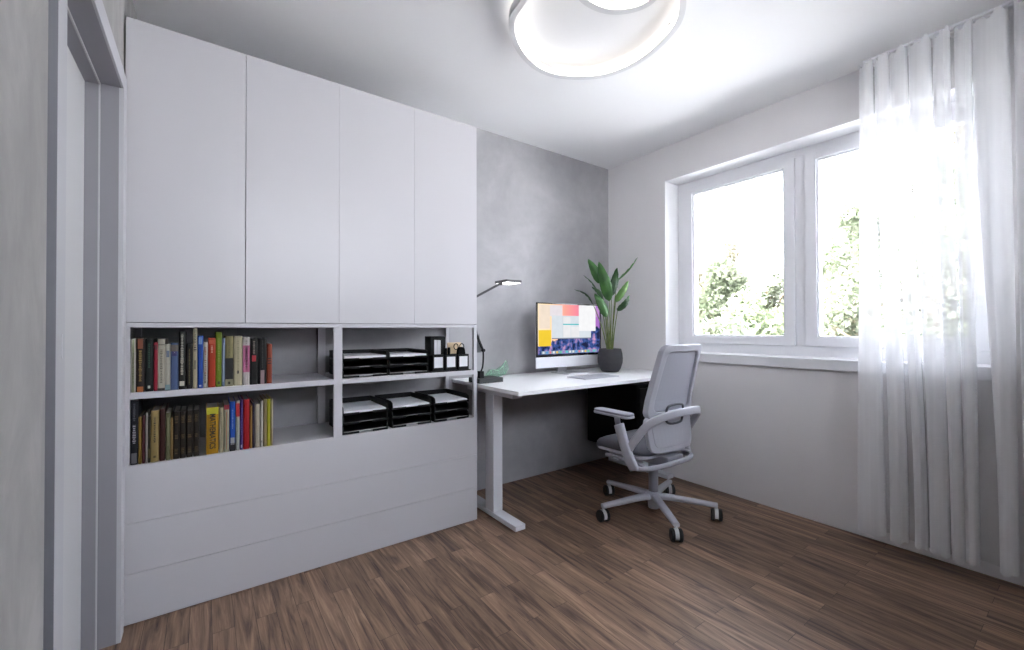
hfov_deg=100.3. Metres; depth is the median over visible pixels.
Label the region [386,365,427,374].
tray
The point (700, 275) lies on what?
tree
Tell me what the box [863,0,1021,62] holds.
rail
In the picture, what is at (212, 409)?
book
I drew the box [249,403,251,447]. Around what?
book
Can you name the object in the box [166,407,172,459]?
book
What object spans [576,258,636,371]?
potted plant
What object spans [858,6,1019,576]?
sheer curtain
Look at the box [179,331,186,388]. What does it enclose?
book
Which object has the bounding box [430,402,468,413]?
tray
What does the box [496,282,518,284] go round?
diffuser
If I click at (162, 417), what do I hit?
book
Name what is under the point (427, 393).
tray
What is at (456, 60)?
ceiling
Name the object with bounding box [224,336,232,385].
book
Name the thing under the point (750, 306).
tree
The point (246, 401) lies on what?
book
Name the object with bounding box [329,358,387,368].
tray
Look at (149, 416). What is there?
book
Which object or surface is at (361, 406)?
paper stack
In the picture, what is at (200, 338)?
book
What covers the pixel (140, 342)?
book
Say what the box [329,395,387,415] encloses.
tray
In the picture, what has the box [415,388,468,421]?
tray stack
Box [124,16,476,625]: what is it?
storage cabinet
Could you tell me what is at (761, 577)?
floor
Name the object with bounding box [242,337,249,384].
book
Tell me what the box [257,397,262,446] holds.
book
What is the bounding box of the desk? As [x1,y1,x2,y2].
[452,367,672,531]
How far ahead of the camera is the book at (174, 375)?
1.69 m
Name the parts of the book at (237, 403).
spine panel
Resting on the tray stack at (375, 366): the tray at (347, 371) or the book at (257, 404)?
the tray at (347, 371)
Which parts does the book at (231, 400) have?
spine panel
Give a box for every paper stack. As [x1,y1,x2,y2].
[342,400,385,412]
[344,353,385,358]
[387,396,429,407]
[390,351,425,356]
[430,393,466,402]
[434,340,436,353]
[437,340,440,353]
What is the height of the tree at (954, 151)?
9.855 m
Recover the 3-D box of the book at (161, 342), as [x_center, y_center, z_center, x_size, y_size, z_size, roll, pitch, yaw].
[-1.419,0.156,1.737,0.022,0.201,0.172,0,-1,-36]
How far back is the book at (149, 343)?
1.65 m
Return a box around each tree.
[698,257,764,323]
[698,266,715,319]
[698,313,753,334]
[716,288,783,334]
[719,240,747,285]
[752,264,783,334]
[822,193,921,336]
[822,244,854,335]
[823,183,959,336]
[876,147,959,336]
[878,127,959,336]
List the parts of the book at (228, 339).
spine panel, spine panel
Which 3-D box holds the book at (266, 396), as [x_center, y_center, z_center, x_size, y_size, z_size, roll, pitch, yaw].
[-1.121,0.430,1.950,0.013,0.206,0.171,0,-1,-36]
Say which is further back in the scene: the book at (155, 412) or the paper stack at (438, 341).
the paper stack at (438, 341)
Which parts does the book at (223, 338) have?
spine panel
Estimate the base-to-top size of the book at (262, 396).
0.207 m
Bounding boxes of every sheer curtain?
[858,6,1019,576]
[1014,0,1023,472]
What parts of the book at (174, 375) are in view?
spine panel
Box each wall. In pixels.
[0,0,136,649]
[142,128,608,490]
[608,8,1023,585]
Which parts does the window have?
sash, sash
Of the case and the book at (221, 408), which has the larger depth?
the case
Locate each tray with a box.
[329,349,387,360]
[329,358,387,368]
[329,366,387,377]
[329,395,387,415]
[329,408,387,424]
[329,417,387,434]
[375,348,427,358]
[375,392,430,409]
[386,357,427,366]
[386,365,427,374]
[387,406,430,418]
[387,415,430,427]
[415,388,468,404]
[428,369,470,372]
[429,410,468,421]
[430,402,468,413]
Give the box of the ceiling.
[133,0,1013,168]
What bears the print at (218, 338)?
attached to the book at (218, 335)
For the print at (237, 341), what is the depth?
1.81 m
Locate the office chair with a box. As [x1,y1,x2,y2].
[594,344,722,541]
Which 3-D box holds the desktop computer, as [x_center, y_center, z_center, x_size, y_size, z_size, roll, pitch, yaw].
[0.426,0.099,3.186,0.656,0.515,0.193,0,-1,-36]
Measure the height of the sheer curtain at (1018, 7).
2.433 m
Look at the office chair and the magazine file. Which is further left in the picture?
the magazine file
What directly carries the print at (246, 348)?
attached to the book at (245, 340)
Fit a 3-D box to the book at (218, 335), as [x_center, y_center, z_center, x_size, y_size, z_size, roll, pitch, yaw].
[-1.272,0.144,1.850,0.020,0.227,0.184,0,-1,-36]
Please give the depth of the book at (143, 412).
1.63 m
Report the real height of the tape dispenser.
0.125 m
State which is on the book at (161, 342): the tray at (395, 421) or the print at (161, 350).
the print at (161, 350)
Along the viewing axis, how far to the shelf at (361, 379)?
2.23 m
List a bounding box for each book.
[130,399,142,464]
[131,338,135,392]
[136,337,148,391]
[138,410,145,463]
[142,410,146,463]
[145,338,156,391]
[145,407,151,462]
[148,413,150,462]
[151,405,161,461]
[154,342,157,390]
[158,338,167,390]
[159,403,167,460]
[165,343,170,389]
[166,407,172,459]
[170,342,178,389]
[170,413,172,459]
[173,405,181,458]
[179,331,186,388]
[180,406,186,457]
[186,343,192,388]
[186,404,193,456]
[193,329,197,387]
[193,404,199,455]
[197,335,202,387]
[203,342,206,387]
[206,402,218,453]
[208,337,215,386]
[215,332,221,386]
[218,402,223,452]
[222,337,224,386]
[223,399,228,451]
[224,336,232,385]
[228,396,235,450]
[233,336,241,385]
[234,396,239,449]
[238,395,242,449]
[241,394,249,448]
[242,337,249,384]
[249,398,254,447]
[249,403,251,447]
[250,338,257,384]
[252,398,259,447]
[257,337,266,383]
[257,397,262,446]
[259,394,266,446]
[263,394,269,445]
[267,343,271,383]
[267,394,272,444]
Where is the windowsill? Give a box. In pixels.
[699,352,991,380]
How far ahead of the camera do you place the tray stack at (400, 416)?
2.36 m
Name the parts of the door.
strike plate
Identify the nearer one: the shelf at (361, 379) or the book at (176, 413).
the book at (176, 413)
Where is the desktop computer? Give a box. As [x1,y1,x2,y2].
[535,302,600,374]
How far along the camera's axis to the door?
1.43 m
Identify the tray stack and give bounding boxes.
[329,349,387,377]
[329,395,387,434]
[375,348,427,374]
[375,392,430,427]
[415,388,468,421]
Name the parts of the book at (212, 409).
spine panel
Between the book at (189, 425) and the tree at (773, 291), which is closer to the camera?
the book at (189, 425)
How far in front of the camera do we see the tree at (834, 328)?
15.74 m
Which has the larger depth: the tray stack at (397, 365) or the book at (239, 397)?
the tray stack at (397, 365)
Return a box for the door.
[43,0,126,649]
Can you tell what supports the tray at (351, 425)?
on the tray stack at (352, 423)
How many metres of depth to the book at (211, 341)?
1.76 m
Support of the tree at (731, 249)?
on the ground
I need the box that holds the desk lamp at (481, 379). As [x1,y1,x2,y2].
[469,279,521,383]
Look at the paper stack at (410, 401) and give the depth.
2.34 m
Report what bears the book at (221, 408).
on the storage cabinet
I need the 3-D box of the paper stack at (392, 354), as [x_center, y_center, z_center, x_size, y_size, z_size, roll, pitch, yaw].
[-0.624,0.162,2.375,0.200,0.012,0.265,0,-1,-36]
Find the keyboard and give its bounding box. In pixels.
[568,374,617,379]
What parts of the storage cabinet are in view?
post, post, door, door, drawer, drawer, drawer, panel, panel, post, post, door, door, post, post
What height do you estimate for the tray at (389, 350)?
0.040 m
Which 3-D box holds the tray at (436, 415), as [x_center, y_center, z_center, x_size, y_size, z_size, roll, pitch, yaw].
[-0.419,0.514,2.524,0.214,0.044,0.281,0,-1,-36]
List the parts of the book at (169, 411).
spine panel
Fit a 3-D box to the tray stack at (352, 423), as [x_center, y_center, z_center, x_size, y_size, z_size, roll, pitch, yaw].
[-0.809,0.466,2.244,0.222,0.137,0.281,0,-1,-36]
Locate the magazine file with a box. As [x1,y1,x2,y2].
[425,336,444,365]
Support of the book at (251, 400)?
on the storage cabinet
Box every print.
[132,426,135,443]
[139,350,141,380]
[160,349,162,382]
[181,334,183,374]
[218,338,219,368]
[237,341,238,370]
[245,347,247,365]
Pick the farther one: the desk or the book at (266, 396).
the desk
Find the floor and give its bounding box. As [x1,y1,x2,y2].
[99,457,1023,649]
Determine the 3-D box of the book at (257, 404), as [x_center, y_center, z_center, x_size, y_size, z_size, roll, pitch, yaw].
[-1.158,0.438,1.928,0.017,0.189,0.178,0,-1,-36]
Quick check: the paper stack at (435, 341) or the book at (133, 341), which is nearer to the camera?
the book at (133, 341)
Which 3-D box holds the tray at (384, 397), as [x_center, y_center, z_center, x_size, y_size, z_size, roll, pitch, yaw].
[-0.612,0.420,2.386,0.218,0.044,0.281,0,-1,-36]
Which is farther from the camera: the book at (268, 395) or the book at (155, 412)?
the book at (268, 395)
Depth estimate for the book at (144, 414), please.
1.64 m
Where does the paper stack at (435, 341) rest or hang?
in the magazine file
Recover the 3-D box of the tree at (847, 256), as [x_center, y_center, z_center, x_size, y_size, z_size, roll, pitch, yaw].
[12.599,-0.259,15.382,4.017,8.989,3.602,0,-1,26]
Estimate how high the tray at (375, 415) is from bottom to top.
0.044 m
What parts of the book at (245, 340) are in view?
spine panel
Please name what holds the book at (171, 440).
on the storage cabinet
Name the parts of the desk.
leg, leg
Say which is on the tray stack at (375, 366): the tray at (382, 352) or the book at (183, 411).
the tray at (382, 352)
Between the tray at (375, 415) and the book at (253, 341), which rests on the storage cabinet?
the book at (253, 341)
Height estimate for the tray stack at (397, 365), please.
0.125 m
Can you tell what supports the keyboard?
on the desk
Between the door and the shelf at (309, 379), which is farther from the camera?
the shelf at (309, 379)
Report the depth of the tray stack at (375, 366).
2.27 m
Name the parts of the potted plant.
stem, stem, stem, stem, stem, pot, stem, stem, stem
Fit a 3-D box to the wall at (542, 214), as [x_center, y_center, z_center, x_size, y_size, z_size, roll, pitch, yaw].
[-0.531,-0.113,2.918,3.847,2.500,0.300,0,-1,-36]
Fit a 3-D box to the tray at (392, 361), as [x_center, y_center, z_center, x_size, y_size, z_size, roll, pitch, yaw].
[-0.627,0.198,2.378,0.216,0.040,0.281,0,-1,-36]
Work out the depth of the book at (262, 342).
1.87 m
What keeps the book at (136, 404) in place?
on the storage cabinet
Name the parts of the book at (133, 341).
spine panel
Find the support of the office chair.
on the floor
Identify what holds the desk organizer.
on the storage cabinet
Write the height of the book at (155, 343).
0.188 m
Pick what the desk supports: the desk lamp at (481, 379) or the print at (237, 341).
the desk lamp at (481, 379)
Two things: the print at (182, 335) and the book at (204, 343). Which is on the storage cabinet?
the book at (204, 343)
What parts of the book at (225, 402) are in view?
spine panel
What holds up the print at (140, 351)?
on the book at (140, 342)
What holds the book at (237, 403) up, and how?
on the storage cabinet
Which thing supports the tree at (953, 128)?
on the ground
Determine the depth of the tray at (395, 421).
2.31 m
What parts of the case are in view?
panel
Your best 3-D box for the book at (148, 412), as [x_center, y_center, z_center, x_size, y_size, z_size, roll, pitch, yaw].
[-1.450,0.435,1.705,0.006,0.192,0.156,0,-1,-36]
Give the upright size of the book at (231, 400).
0.208 m
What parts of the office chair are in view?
armrest, arm post, slide rail, rail, panel, frame, lumbar handle, arm post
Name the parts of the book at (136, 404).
spine panel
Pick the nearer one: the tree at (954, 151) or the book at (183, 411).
the book at (183, 411)
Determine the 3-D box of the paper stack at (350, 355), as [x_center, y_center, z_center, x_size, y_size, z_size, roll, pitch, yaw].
[-0.808,0.161,2.243,0.206,0.012,0.265,0,-1,-36]
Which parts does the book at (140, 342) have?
spine panel, spine panel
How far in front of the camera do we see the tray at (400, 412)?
2.33 m
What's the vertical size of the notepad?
0.158 m
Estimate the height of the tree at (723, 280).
7.126 m
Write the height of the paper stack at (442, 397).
0.010 m
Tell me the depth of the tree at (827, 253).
19.07 m
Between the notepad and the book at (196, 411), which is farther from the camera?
the notepad
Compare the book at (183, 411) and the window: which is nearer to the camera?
the book at (183, 411)
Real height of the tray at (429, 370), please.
0.006 m
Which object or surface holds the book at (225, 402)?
on the storage cabinet
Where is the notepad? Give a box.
[447,342,460,353]
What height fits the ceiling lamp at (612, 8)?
0.060 m
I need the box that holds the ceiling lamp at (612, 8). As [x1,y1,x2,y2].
[509,0,685,79]
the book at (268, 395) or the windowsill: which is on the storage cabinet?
the book at (268, 395)
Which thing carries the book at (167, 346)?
on the storage cabinet
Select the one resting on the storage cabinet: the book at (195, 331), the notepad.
the book at (195, 331)
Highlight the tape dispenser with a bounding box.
[456,347,464,353]
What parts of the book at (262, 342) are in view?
spine panel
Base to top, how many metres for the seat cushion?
0.087 m
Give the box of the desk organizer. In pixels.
[427,354,470,372]
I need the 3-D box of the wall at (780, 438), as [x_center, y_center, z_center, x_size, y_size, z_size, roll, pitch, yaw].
[2.045,-0.124,2.337,0.340,2.500,3.650,0,-1,-36]
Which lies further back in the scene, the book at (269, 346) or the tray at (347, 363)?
the tray at (347, 363)
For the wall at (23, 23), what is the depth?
0.73 m
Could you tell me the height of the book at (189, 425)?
0.187 m
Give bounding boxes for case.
[588,381,649,442]
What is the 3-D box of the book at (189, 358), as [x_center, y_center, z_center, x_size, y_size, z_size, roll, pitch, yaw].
[-1.342,0.167,1.780,0.019,0.180,0.152,0,-1,-36]
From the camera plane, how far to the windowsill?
2.52 m
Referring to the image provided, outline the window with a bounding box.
[678,96,990,364]
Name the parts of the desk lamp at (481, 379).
arm, post, arm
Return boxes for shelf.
[130,373,333,399]
[325,370,473,383]
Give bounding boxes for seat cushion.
[597,429,655,455]
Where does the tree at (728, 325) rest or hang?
on the ground
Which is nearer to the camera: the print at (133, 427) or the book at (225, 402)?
the print at (133, 427)
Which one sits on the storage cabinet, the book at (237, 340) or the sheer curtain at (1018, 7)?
the book at (237, 340)
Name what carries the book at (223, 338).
on the storage cabinet
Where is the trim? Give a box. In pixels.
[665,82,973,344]

